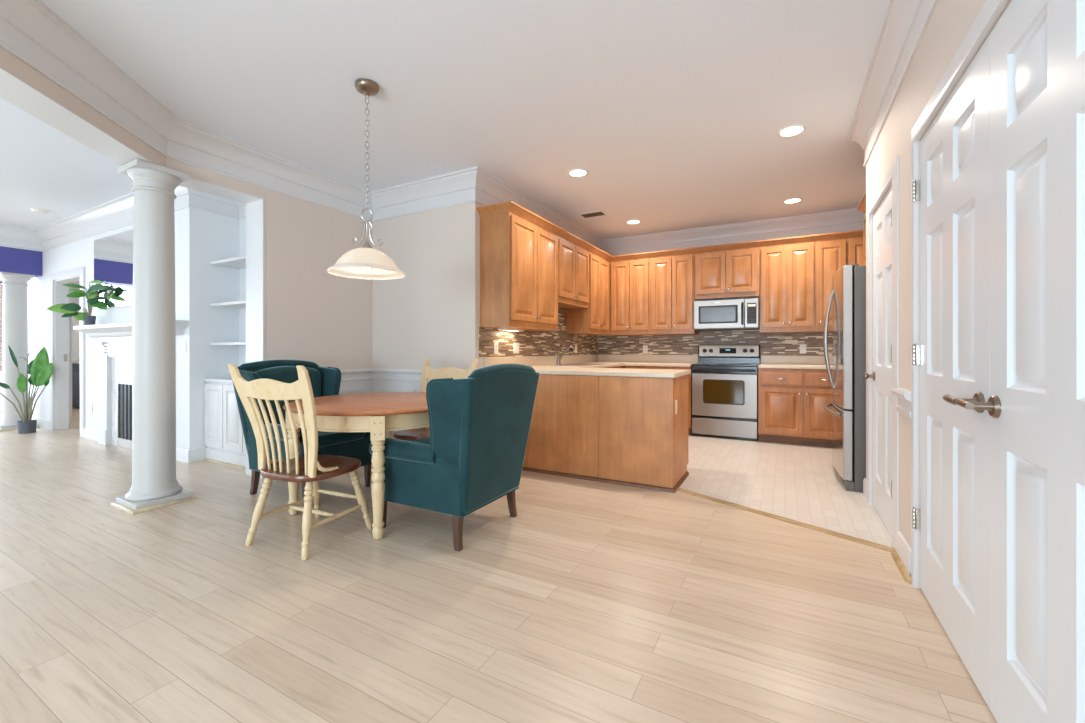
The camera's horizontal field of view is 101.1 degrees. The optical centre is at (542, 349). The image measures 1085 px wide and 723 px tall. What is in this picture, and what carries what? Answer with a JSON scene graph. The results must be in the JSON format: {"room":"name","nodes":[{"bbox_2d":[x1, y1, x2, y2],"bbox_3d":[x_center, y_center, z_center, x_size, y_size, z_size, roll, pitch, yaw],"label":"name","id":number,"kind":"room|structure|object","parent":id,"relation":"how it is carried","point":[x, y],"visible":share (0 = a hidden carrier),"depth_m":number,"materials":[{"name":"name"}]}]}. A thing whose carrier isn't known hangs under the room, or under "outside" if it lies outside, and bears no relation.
{"room":"dining area","nodes":[
{"label":"dining area","id":0,"kind":"room"},
{"bbox_2d":[0,278,2,411],"bbox_3d":[-10.955,-0.285,5.464,0.131,2.750,5.950,0,0,29],"label":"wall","id":1,"kind":"structure","parent":0,"point":[1,285],"depth_m":7.90,"materials":[{"name":"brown paint"}]},
{"bbox_2d":[17,420,36,433],"bbox_3d":[-6.786,1.010,5.881,0.174,0.160,0.174,0,0,29],"label":"pot","id":2,"kind":"object","parent":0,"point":[24,426],"depth_m":5.83,"materials":[{"name":"grey ceramic"}]},
{"bbox_2d":[27,278,71,421],"bbox_3d":[-8.386,-0.285,7.398,2.800,2.750,0.100,0,0,29],"label":"wall","id":3,"kind":"structure","parent":0,"point":[31,288],"depth_m":7.31,"materials":[{"name":"white paint"}]},
{"bbox_2d":[72,281,79,359],"bbox_3d":[-7.155,-0.285,7.361,5.200,2.750,1.490,0,0,29],"label":"wall","id":4,"kind":"structure","parent":0,"point":[75,334],"depth_m":8.81,"materials":[{"name":"white paint"}]},
{"bbox_2d":[83,316,95,324],"bbox_3d":[-5.329,-0.343,5.254,0.112,0.115,0.112,0,0,29],"label":"pot","id":5,"kind":"object","parent":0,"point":[88,320],"depth_m":5.22,"materials":[{"name":"grey ceramic"}]},
{"bbox_2d":[35,207,238,448],"bbox_3d":[-5.231,-0.285,5.634,4.430,2.750,0.570,0,0,29],"label":"wall","id":6,"kind":"structure","parent":0,"point":[202,237],"depth_m":4.52,"materials":[{"name":"white paint"}]},
{"bbox_2d":[50,266,84,437],"bbox_3d":[-6.177,0.025,5.892,1.160,2.130,0.160,0,0,29],"label":"trim","id":7,"kind":"structure","parent":6,"relation":"attached to","point":[61,323],"depth_m":6.08,"materials":[{"name":"white paint"}]},
{"bbox_2d":[94,229,132,309],"bbox_3d":[-4.596,-0.902,4.949,1.800,0.835,0.026,0,0,29],"label":"wall mirror","id":8,"kind":"object","parent":6,"relation":"attached to","point":[113,254],"visible":0.56,"depth_m":5.06,"materials":[{"name":"silver mirror"}]},
{"bbox_2d":[34,417,205,462],"bbox_3d":[-5.330,1.025,5.434,4.446,0.130,0.156,0,0,29],"label":"baseboard","id":9,"kind":"structure","parent":6,"relation":"attached to","point":[186,455],"depth_m":4.41,"materials":[{"name":"white paint"}]},
{"bbox_2d":[0,186,245,251],"bbox_3d":[-6.057,-1.522,2.845,5.040,0.275,6.020,0,0,29],"label":"trim","id":10,"kind":"structure","parent":6,"relation":"attached to","point":[117,213],"depth_m":5.28,"materials":[{"name":"white paint"}]},
{"bbox_2d":[182,341,185,352],"bbox_3d":[-3.511,-0.030,4.369,0.072,0.116,0.010,0,0,29],"label":"light switch","id":11,"kind":"object","parent":6,"relation":"attached to","point":[183,342],"visible":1,"depth_m":4.36,"materials":[{"name":"white plastic"}]},
{"bbox_2d":[204,458,245,469],"bbox_3d":[-2.908,1.081,4.189,1.026,0.018,0.016,0,0,29],"label":"trim","id":12,"kind":"structure","parent":6,"relation":"attached to","point":[206,459],"depth_m":4.24,"materials":[{"name":"beige wood"}]},
{"bbox_2d":[239,217,245,365],"bbox_3d":[-2.724,-0.285,4.529,1.030,2.750,0.120,0,0,29],"label":"wall","id":13,"kind":"structure","parent":0,"point":[242,222],"depth_m":4.69,"materials":[{"name":"white paint"}]},
{"bbox_2d":[166,157,372,369],"bbox_3d":[-2.379,-0.285,4.074,0.250,2.750,1.830,0,0,29],"label":"wall","id":14,"kind":"structure","parent":0,"point":[318,316],"depth_m":4.19,"materials":[{"name":"beige paint"}]},
{"bbox_2d":[0,67,154,165],"bbox_3d":[-2.189,-1.291,0.124,0.244,0.008,6.577,0,0,-12],"label":"trim","id":15,"kind":"structure","parent":14,"relation":"attached to","point":[14,90],"depth_m":2.48,"materials":[{"name":"white paint"}]},
{"bbox_2d":[179,177,264,477],"bbox_3d":[-2.615,-0.102,3.639,0.260,2.385,0.540,0,0,29],"label":"trim","id":16,"kind":"structure","parent":14,"relation":"attached to","point":[255,206],"depth_m":3.84,"materials":[{"name":"white paint"}]},
{"bbox_2d":[0,0,864,258],"bbox_3d":[-0.439,-1.522,1.979,5.160,0.275,9.840,0,0,29],"label":"trim","id":17,"kind":"structure","parent":14,"relation":"attached to","point":[30,30],"depth_m":3.77,"materials":[{"name":"white paint"}]},
{"bbox_2d":[373,202,482,369],"bbox_3d":[-1.312,-0.285,4.604,1.620,2.750,0.120,0,0,29],"label":"wall","id":18,"kind":"structure","parent":0,"point":[432,312],"depth_m":4.43,"materials":[{"name":"beige paint"}]},
{"bbox_2d":[339,380,420,438],"bbox_3d":[-1.503,0.707,3.991,1.370,0.766,1.140,0,0,29],"label":"trim","id":19,"kind":"structure","parent":18,"relation":"attached to","point":[371,386],"depth_m":4.64,"materials":[{"name":"white paint"}]},
{"bbox_2d":[340,369,429,381],"bbox_3d":[-1.498,0.263,3.999,1.370,0.125,1.120,0,0,29],"label":"trim","id":20,"kind":"structure","parent":18,"relation":"attached to","point":[402,375],"depth_m":4.62,"materials":[{"name":"white paint"}]},
{"bbox_2d":[0,0,888,239],"bbox_3d":[-4.118,-1.710,3.943,13.800,0.100,10.200,0,0,29],"label":"ceiling","id":21,"kind":"structure","parent":0,"point":[674,111],"depth_m":2.95,"materials":[{"name":"white paint"}]},
{"bbox_2d":[29,208,48,213],"bbox_3d":[-5.952,-1.640,5.280,0.150,0.040,0.150,0,0,29],"label":"smoke detector","id":22,"kind":"object","parent":21,"relation":"attached to","point":[34,210],"visible":1,"depth_m":5.25,"materials":[{"name":"white plastic"}]},
{"bbox_2d":[0,46,165,166],"bbox_3d":[-2.186,-1.478,0.123,0.249,0.365,6.580,0,0,-12],"label":"beam","id":23,"kind":"structure","parent":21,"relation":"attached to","point":[9,62],"depth_m":2.43,"materials":[{"name":"beige paint"}]},
{"bbox_2d":[327,78,404,279],"bbox_3d":[-1.099,-1.067,2.797,0.458,1.184,0.458,0,0,-21],"label":"pendant lamp","id":24,"kind":"object","parent":21,"relation":"hanging from","point":[366,262],"visible":1,"depth_m":2.78,"materials":[{"name":"white glass"}]},
{"bbox_2d":[567,168,588,176],"bbox_3d":[0.332,-1.654,4.177,0.198,0.010,0.198,0,0,29],"label":"recessed light","id":25,"kind":"object","parent":21,"relation":"in","point":[578,172],"visible":1,"depth_m":4.17,"materials":[{"name":"white glass"}]},
{"bbox_2d":[577,210,608,218],"bbox_3d":[0.616,-1.653,5.452,0.340,0.014,0.200,0,0,29],"label":"ceiling vent","id":26,"kind":"object","parent":21,"relation":"in","point":[600,212],"visible":1,"depth_m":5.43,"materials":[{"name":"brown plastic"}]},
{"bbox_2d":[626,219,640,223],"bbox_3d":[1.175,-1.654,5.769,0.198,0.010,0.198,0,0,29],"label":"recessed light","id":27,"kind":"object","parent":21,"relation":"in","point":[633,221],"visible":1,"depth_m":5.76,"materials":[{"name":"white plastic"}]},
{"bbox_2d":[777,124,806,137],"bbox_3d":[1.883,-1.654,3.378,0.198,0.010,0.198,0,0,29],"label":"recessed light","id":28,"kind":"object","parent":21,"relation":"in","point":[796,129],"visible":1,"depth_m":3.37,"materials":[{"name":"white plastic"}]},
{"bbox_2d":[782,198,802,203],"bbox_3d":[2.776,-1.654,4.960,0.198,0.010,0.198,0,0,29],"label":"recessed light","id":29,"kind":"object","parent":21,"relation":"in","point":[791,200],"visible":1,"depth_m":4.95,"materials":[{"name":"white glass"}]},
{"bbox_2d":[0,407,996,722],"bbox_3d":[-4.118,1.140,3.943,13.800,0.100,10.200,0,0,29],"label":"floor","id":30,"kind":"structure","parent":0,"point":[596,602],"depth_m":1.91,"materials":[{"name":"beige wood"}]},
{"bbox_2d":[0,272,38,431],"bbox_3d":[-7.311,0.020,6.194,0.370,2.140,0.370,0,0,29],"label":"column","id":31,"kind":"structure","parent":30,"relation":"on","point":[15,295],"depth_m":6.11,"materials":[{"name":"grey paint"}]},
{"bbox_2d":[0,345,52,433],"bbox_3d":[-6.813,0.515,5.842,0.186,1.151,0.550,0,0,42],"label":"potted plant","id":32,"kind":"object","parent":30,"relation":"on","point":[39,369],"visible":1,"depth_m":5.88,"materials":[{"name":"green plant"}]},
{"bbox_2d":[72,360,79,407],"bbox_3d":[-8.178,0.647,8.306,2.240,0.885,0.545,0,0,29],"label":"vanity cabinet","id":33,"kind":"object","parent":30,"relation":"on","point":[75,363],"visible":0.09,"depth_m":8.24,"materials":[{"name":"wood"}]},
{"bbox_2d":[73,320,188,449],"bbox_3d":[-4.482,0.403,4.801,2.320,1.375,0.182,0,0,29],"label":"fireplace mantel","id":34,"kind":"object","parent":30,"relation":"on","point":[116,339],"visible":0.54,"depth_m":5.04,"materials":[{"name":"white paint"}]},
{"bbox_2d":[47,280,113,324],"bbox_3d":[-5.198,-0.553,5.148,0.631,0.536,0.348,0,0,-5],"label":"philodendron","id":35,"kind":"object","parent":34,"relation":"on","point":[92,295],"visible":0.98,"depth_m":5.16,"materials":[{"name":"green plant"}]},
{"bbox_2d":[120,384,131,439],"bbox_3d":[-4.445,0.685,4.870,0.750,0.610,0.022,0,0,29],"label":"fireplace screen","id":36,"kind":"object","parent":34,"relation":"hanging from","point":[125,389],"depth_m":4.96,"materials":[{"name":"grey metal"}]},
{"bbox_2d":[73,320,188,337],"bbox_3d":[-4.483,-0.215,4.800,2.320,0.140,0.180,0,0,29],"label":"shelf","id":37,"kind":"object","parent":34,"relation":"attached to","point":[125,329],"depth_m":4.86,"materials":[{"name":"white paint"}]},
{"bbox_2d":[110,159,197,514],"bbox_3d":[-2.781,-0.097,3.202,0.370,2.374,0.370,0,0,29],"label":"column","id":38,"kind":"structure","parent":30,"relation":"on","point":[155,485],"depth_m":3.11,"materials":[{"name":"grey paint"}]},
{"bbox_2d":[204,255,245,466],"bbox_3d":[-2.832,0.102,4.330,1.026,1.975,0.322,0,0,29],"label":"bookcase","id":39,"kind":"object","parent":30,"relation":"on","point":[224,440],"visible":0.46,"depth_m":4.29,"materials":[{"name":"white paint"}]},
{"bbox_2d":[204,377,232,382],"bbox_3d":[-2.832,0.298,4.330,1.026,0.032,0.322,0,0,29],"label":"countertop","id":40,"kind":"structure","parent":39,"relation":"on","point":[225,379],"depth_m":4.34,"materials":[{"name":"white paint"}]},
{"bbox_2d":[228,364,371,559],"bbox_3d":[-1.362,0.586,2.588,0.588,1.015,0.542,0,0,23],"label":"dining chair","id":41,"kind":"object","parent":30,"relation":"on","point":[310,468],"visible":1,"depth_m":2.44,"materials":[{"name":"beige wood"}]},
{"bbox_2d":[232,360,371,506],"bbox_3d":[-1.834,0.585,3.505,0.813,1.011,0.748,0,0,29],"label":"armchair","id":42,"kind":"object","parent":30,"relation":"on","point":[325,381],"visible":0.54,"depth_m":3.42,"materials":[{"name":"teal fabric"}]},
{"bbox_2d":[255,366,320,424],"bbox_3d":[-2.051,0.400,3.623,0.167,0.540,0.543,0,0,29],"label":"cushion","id":43,"kind":"object","parent":42,"relation":"on","point":[287,374],"depth_m":3.55,"materials":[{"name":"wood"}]},
{"bbox_2d":[318,431,365,447],"bbox_3d":[-1.751,0.652,3.460,0.625,0.085,0.444,0,0,29],"label":"seat cushion","id":44,"kind":"object","parent":42,"relation":"on","point":[325,439],"depth_m":3.30,"materials":[{"name":"teal fabric"}]},
{"bbox_2d":[283,392,429,538],"bbox_3d":[-1.108,0.720,3.120,1.224,0.741,1.224,0,0,29],"label":"dining table","id":45,"kind":"object","parent":30,"relation":"on","point":[379,414],"visible":0.51,"depth_m":2.64,"materials":[{"name":"brown wood"}]},
{"bbox_2d":[393,359,477,440],"bbox_3d":[-0.926,0.586,3.684,0.588,1.015,0.542,0,0,29],"label":"dining chair","id":46,"kind":"object","parent":30,"relation":"on","point":[427,372],"visible":0.21,"depth_m":3.83,"materials":[{"name":"beige paint"}]},
{"bbox_2d":[369,363,538,550],"bbox_3d":[-0.542,0.585,2.801,0.813,1.011,0.748,0,0,29],"label":"armchair","id":47,"kind":"object","parent":30,"relation":"on","point":[472,457],"visible":0.95,"depth_m":2.50,"materials":[{"name":"teal fabric"}]},
{"bbox_2d":[412,437,429,444],"bbox_3d":[-0.625,0.652,2.846,0.625,0.085,0.444,0,0,29],"label":"seat cushion","id":48,"kind":"object","parent":47,"relation":"on","point":[426,440],"depth_m":2.98,"materials":[{"name":"teal fabric"}]},
{"bbox_2d":[522,374,688,492],"bbox_3d":[0.375,0.653,4.120,1.796,0.874,0.663,0,0,29],"label":"base cabinet","id":49,"kind":"object","parent":30,"relation":"on","point":[625,431],"visible":0.65,"depth_m":3.69,"materials":[{"name":"brown wood"}]},
{"bbox_2d":[484,355,697,377],"bbox_3d":[0.926,0.142,5.135,1.803,0.144,2.986,0,0,29],"label":"countertop","id":50,"kind":"structure","parent":49,"relation":"on","point":[541,364],"depth_m":5.07,"materials":[{"name":"beige stone"}]},
{"bbox_2d":[555,345,572,364],"bbox_3d":[0.255,0.056,5.432,0.258,0.239,0.069,0,0,-23],"label":"kitchen faucet","id":51,"kind":"object","parent":50,"relation":"on","point":[570,347],"visible":0.91,"depth_m":5.42,"materials":[{"name":"silver metal"}]},
{"bbox_2d":[553,363,599,365],"bbox_3d":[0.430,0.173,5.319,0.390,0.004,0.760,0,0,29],"label":"sink","id":52,"kind":"object","parent":50,"relation":"in","point":[574,364],"visible":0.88,"depth_m":5.33,"materials":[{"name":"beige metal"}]},
{"bbox_2d":[625,366,691,434],"bbox_3d":[1.625,0.653,6.082,0.852,0.874,0.655,0,0,29],"label":"base cabinet","id":53,"kind":"object","parent":30,"relation":"on","point":[630,367],"visible":0.09,"depth_m":5.70,"materials":[{"name":"brown wood"}]},
{"bbox_2d":[691,345,759,440],"bbox_3d":[2.340,0.510,5.697,0.757,1.159,0.634,0,0,29],"label":"electric stove","id":54,"kind":"object","parent":30,"relation":"on","point":[724,377],"visible":1,"depth_m":5.51,"materials":[{"name":"silver metal"}]},
{"bbox_2d":[692,363,758,365],"bbox_3d":[2.344,0.185,5.705,0.757,0.020,0.515,0,0,29],"label":"cooktop","id":55,"kind":"object","parent":54,"relation":"in","point":[695,364],"depth_m":5.56,"materials":[{"name":"silver ceramic"}]},
{"bbox_2d":[677,488,894,551],"bbox_3d":[1.477,1.085,2.952,0.055,0.011,1.373,0,0,-38],"label":"trim","id":56,"kind":"structure","parent":30,"relation":"on","point":[819,529],"depth_m":2.80,"materials":[{"name":"brown wood"}]},
{"bbox_2d":[758,368,831,447],"bbox_3d":[3.081,0.653,5.292,0.920,0.874,0.655,0,0,29],"label":"base cabinet","id":57,"kind":"object","parent":30,"relation":"on","point":[791,402],"visible":0.78,"depth_m":5.09,"materials":[{"name":"brown wood"}]},
{"bbox_2d":[758,355,831,368],"bbox_3d":[3.355,0.142,5.161,1.525,0.144,0.623,0,0,29],"label":"countertop","id":58,"kind":"structure","parent":57,"relation":"on","point":[767,361],"depth_m":5.50,"materials":[{"name":"beige stone"}]},
{"bbox_2d":[823,264,865,492],"bbox_3d":[2.857,0.214,3.694,0.904,1.752,0.900,0,0,29],"label":"fridge","id":59,"kind":"object","parent":30,"relation":"on","point":[847,298],"visible":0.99,"depth_m":3.45,"materials":[{"name":"grey metal"}]},
{"bbox_2d":[597,237,855,367],"bbox_3d":[2.487,-0.285,6.058,3.910,2.750,0.120,0,0,29],"label":"wall","id":60,"kind":"structure","parent":0,"point":[854,237],"depth_m":6.20,"materials":[{"name":"beige paint"}]},
{"bbox_2d":[610,258,651,335],"bbox_3d":[1.299,-0.743,6.418,0.582,1.055,0.379,0,0,29],"label":"upper cabinet","id":61,"kind":"object","parent":60,"relation":"attached to","point":[630,280],"visible":0.94,"depth_m":6.26,"materials":[{"name":"brown wood"}]},
{"bbox_2d":[651,254,698,334],"bbox_3d":[1.812,-0.743,6.139,0.582,1.055,0.379,0,0,29],"label":"upper cabinet","id":62,"kind":"object","parent":60,"relation":"attached to","point":[672,277],"visible":0.96,"depth_m":5.99,"materials":[{"name":"brown wood"}]},
{"bbox_2d":[598,330,831,363],"bbox_3d":[2.508,-0.237,5.973,3.788,0.855,0.008,0,0,29],"label":"backsplash","id":63,"kind":"structure","parent":60,"relation":"attached to","point":[770,343],"depth_m":6.08,"materials":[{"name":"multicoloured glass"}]},
{"bbox_2d":[643,345,647,352],"bbox_3d":[1.498,-0.010,6.511,0.072,0.116,0.009,0,0,29],"label":"wall outlet","id":64,"kind":"object","parent":63,"relation":"attached to","point":[645,347],"visible":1,"depth_m":6.51,"materials":[{"name":"white plastic"}]},
{"bbox_2d":[800,344,805,352],"bbox_3d":[3.244,-0.015,5.563,0.072,0.116,0.010,0,0,29],"label":"light switch","id":65,"kind":"object","parent":63,"relation":"attached to","point":[802,346],"visible":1,"depth_m":5.56,"materials":[{"name":"white plastic"}]},
{"bbox_2d":[695,247,759,298],"bbox_3d":[2.406,-0.969,5.816,0.766,0.603,0.379,0,0,29],"label":"upper cabinet","id":66,"kind":"object","parent":60,"relation":"attached to","point":[736,272],"visible":0.88,"depth_m":5.66,"materials":[{"name":"brown wood"}]},
{"bbox_2d":[694,296,759,330],"bbox_3d":[2.382,-0.463,5.773,0.758,0.402,0.458,0,0,29],"label":"microwave oven","id":67,"kind":"object","parent":66,"relation":"attached to","point":[727,313],"visible":0.98,"depth_m":5.61,"materials":[{"name":"grey metal"}]},
{"bbox_2d":[760,241,815,332],"bbox_3d":[3.004,-0.743,5.491,0.592,1.055,0.379,0,0,29],"label":"upper cabinet","id":68,"kind":"object","parent":60,"relation":"attached to","point":[787,271],"visible":1,"depth_m":5.34,"materials":[{"name":"brown wood"}]},
{"bbox_2d":[814,238,846,332],"bbox_3d":[3.398,-0.743,5.278,0.300,1.055,0.379,0,0,29],"label":"upper cabinet","id":69,"kind":"object","parent":60,"relation":"attached to","point":[831,255],"visible":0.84,"depth_m":5.16,"materials":[{"name":"brown wood"}]},
{"bbox_2d":[847,237,862,265],"bbox_3d":[3.808,-0.743,5.055,0.628,1.055,0.379,0,0,29],"label":"upper cabinet","id":70,"kind":"object","parent":60,"relation":"attached to","point":[854,245],"visible":0.02,"depth_m":5.03,"materials":[{"name":"brown wood"}]},
{"bbox_2d":[866,0,1010,588],"bbox_3d":[0.673,-0.285,-0.018,0.130,2.750,7.610,0,0,29],"label":"wall","id":71,"kind":"structure","parent":0,"point":[950,22],"depth_m":2.20,"materials":[{"name":"beige paint"}]},
{"bbox_2d":[857,192,865,264],"bbox_3d":[3.017,-1.024,3.619,0.648,0.628,1.046,0,0,29],"label":"upper cabinet","id":72,"kind":"object","parent":71,"relation":"attached to","point":[864,217],"depth_m":4.09,"materials":[{"name":"brown wood"}]},
{"bbox_2d":[863,186,891,536],"bbox_3d":[2.113,0.065,2.790,0.100,2.030,0.774,0,0,29],"label":"door","id":73,"kind":"structure","parent":71,"relation":"in","point":[881,375],"depth_m":2.79,"materials":[{"name":"white paint"}]},
{"bbox_2d":[868,155,898,549],"bbox_3d":[2.118,0.025,2.799,0.019,2.130,0.930,0,0,29],"label":"trim","id":74,"kind":"structure","parent":71,"relation":"attached to","point":[892,176],"depth_m":2.44,"materials":[{"name":"white paint"}]},
{"bbox_2d":[863,478,910,576],"bbox_3d":[0.813,1.025,0.256,0.146,0.130,7.026,0,0,29],"label":"baseboard","id":75,"kind":"structure","parent":71,"relation":"attached to","point":[903,549],"depth_m":2.26,"materials":[{"name":"white paint"}]},
{"bbox_2d":[848,0,938,166],"bbox_3d":[1.053,-1.522,0.174,0.815,0.275,7.110,0,0,29],"label":"trim","id":76,"kind":"structure","parent":71,"relation":"attached to","point":[905,22],"depth_m":2.40,"materials":[{"name":"white paint"}]},
{"bbox_2d":[891,388,910,417],"bbox_3d":[1.811,0.263,2.251,0.036,0.125,0.285,0,0,29],"label":"trim","id":77,"kind":"structure","parent":71,"relation":"attached to","point":[903,407],"depth_m":2.22,"materials":[{"name":"white paint"}]},
{"bbox_2d":[891,550,911,584],"bbox_3d":[1.795,1.078,2.225,0.038,0.024,0.346,0,0,29],"label":"trim","id":78,"kind":"structure","parent":71,"relation":"attached to","point":[898,561],"depth_m":2.20,"materials":[{"name":"brown wood"}]},
{"bbox_2d":[912,34,989,708],"bbox_3d":[1.521,0.065,1.708,0.108,2.030,0.808,0,0,29],"label":"door","id":79,"kind":"structure","parent":71,"relation":"in","point":[952,190],"depth_m":1.60,"materials":[{"name":"white paint"}]},
{"bbox_2d":[911,0,1007,587],"bbox_3d":[1.332,0.025,1.351,0.019,2.130,1.756,0,0,29],"label":"trim","id":80,"kind":"structure","parent":71,"relation":"attached to","point":[991,9],"depth_m":2.04,"materials":[{"name":"white paint"}]},
{"bbox_2d":[954,0,1084,722],"bbox_3d":[1.153,0.065,1.030,0.108,2.030,0.883,0,0,29],"label":"door","id":81,"kind":"structure","parent":71,"relation":"in","point":[1035,406],"depth_m":1.09,"materials":[{"name":"white paint"}]},
{"bbox_3d":[0.084,-0.285,5.604,0.120,2.750,2.970,0,0,29],"label":"wall","id":82,"kind":"structure","parent":0,"visible":0},
{"bbox_2d":[480,211,557,330],"bbox_3d":[-0.194,-0.743,4.577,0.369,1.055,0.985,0,0,29],"label":"upper cabinet","id":83,"kind":"object","parent":82,"relation":"attached to","point":[519,257],"visible":1,"depth_m":4.22,"materials":[{"name":"brown wood"}]},
{"bbox_2d":[498,328,523,331],"bbox_3d":[-0.320,-0.204,4.566,0.060,0.020,0.400,0,0,29],"label":"light","id":84,"kind":"object","parent":83,"relation":"attached to","point":[503,329],"visible":0.98,"depth_m":4.50,"materials":[{"name":"white plastic"}]},
{"bbox_2d":[476,201,862,261],"bbox_3d":[1.698,-1.304,4.480,3.789,0.067,2.736,0,0,29],"label":"crown molding","id":85,"kind":"structure","parent":83,"relation":"on","point":[511,206],"depth_m":5.28,"materials":[{"name":"brown wood"}]},
{"bbox_2d":[479,308,597,356],"bbox_3d":[0.124,-0.233,5.543,0.008,0.603,3.021,0,0,29],"label":"backsplash","id":86,"kind":"structure","parent":82,"relation":"attached to","point":[531,343],"depth_m":5.20,"materials":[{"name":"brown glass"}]},
{"bbox_2d":[494,342,497,353],"bbox_3d":[-0.460,-0.020,4.449,0.009,0.116,0.072,0,0,29],"label":"wall outlet","id":87,"kind":"object","parent":86,"relation":"attached to","point":[495,343],"visible":1,"depth_m":4.44,"materials":[{"name":"white plastic"}]},
{"bbox_2d":[513,343,518,353],"bbox_3d":[-0.279,-0.020,4.782,0.010,0.116,0.118,0,0,29],"label":"light switch","id":88,"kind":"object","parent":86,"relation":"attached to","point":[515,345],"visible":1,"depth_m":4.77,"materials":[{"name":"white plastic"}]},
{"bbox_2d":[557,235,588,308],"bbox_3d":[0.254,-0.902,5.402,0.369,0.735,0.890,0,0,29],"label":"upper cabinet","id":89,"kind":"object","parent":82,"relation":"attached to","point":[573,260],"visible":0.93,"depth_m":5.28,"materials":[{"name":"brown wood"}]},
{"bbox_2d":[566,251,609,334],"bbox_3d":[0.660,-0.743,6.150,0.369,1.055,0.807,0,0,29],"label":"upper cabinet","id":90,"kind":"object","parent":82,"relation":"attached to","point":[594,319],"depth_m":5.89,"materials":[{"name":"brown wood"}]},
{"bbox_3d":[-8.537,-1.545,3.935,0.360,0.230,5.570,0,0,29],"label":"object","id":91,"kind":"structure","parent":0,"visible":0},
{"bbox_2d":[0,242,41,248],"bbox_3d":[-8.537,-1.427,3.935,0.400,0.025,5.570,0,0,29],"label":"trim","id":92,"kind":"structure","parent":91,"relation":"attached to","point":[0,242],"depth_m":6.11,"materials":[{"name":"white paint"}]},
{"bbox_2d":[0,246,42,276],"bbox_3d":[-8.537,-1.240,3.935,0.360,0.380,5.570,0,0,29],"label":"beam","id":93,"kind":"structure","parent":91,"relation":"attached to","point":[12,260],"depth_m":6.12,"materials":[{"name":"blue paint"}]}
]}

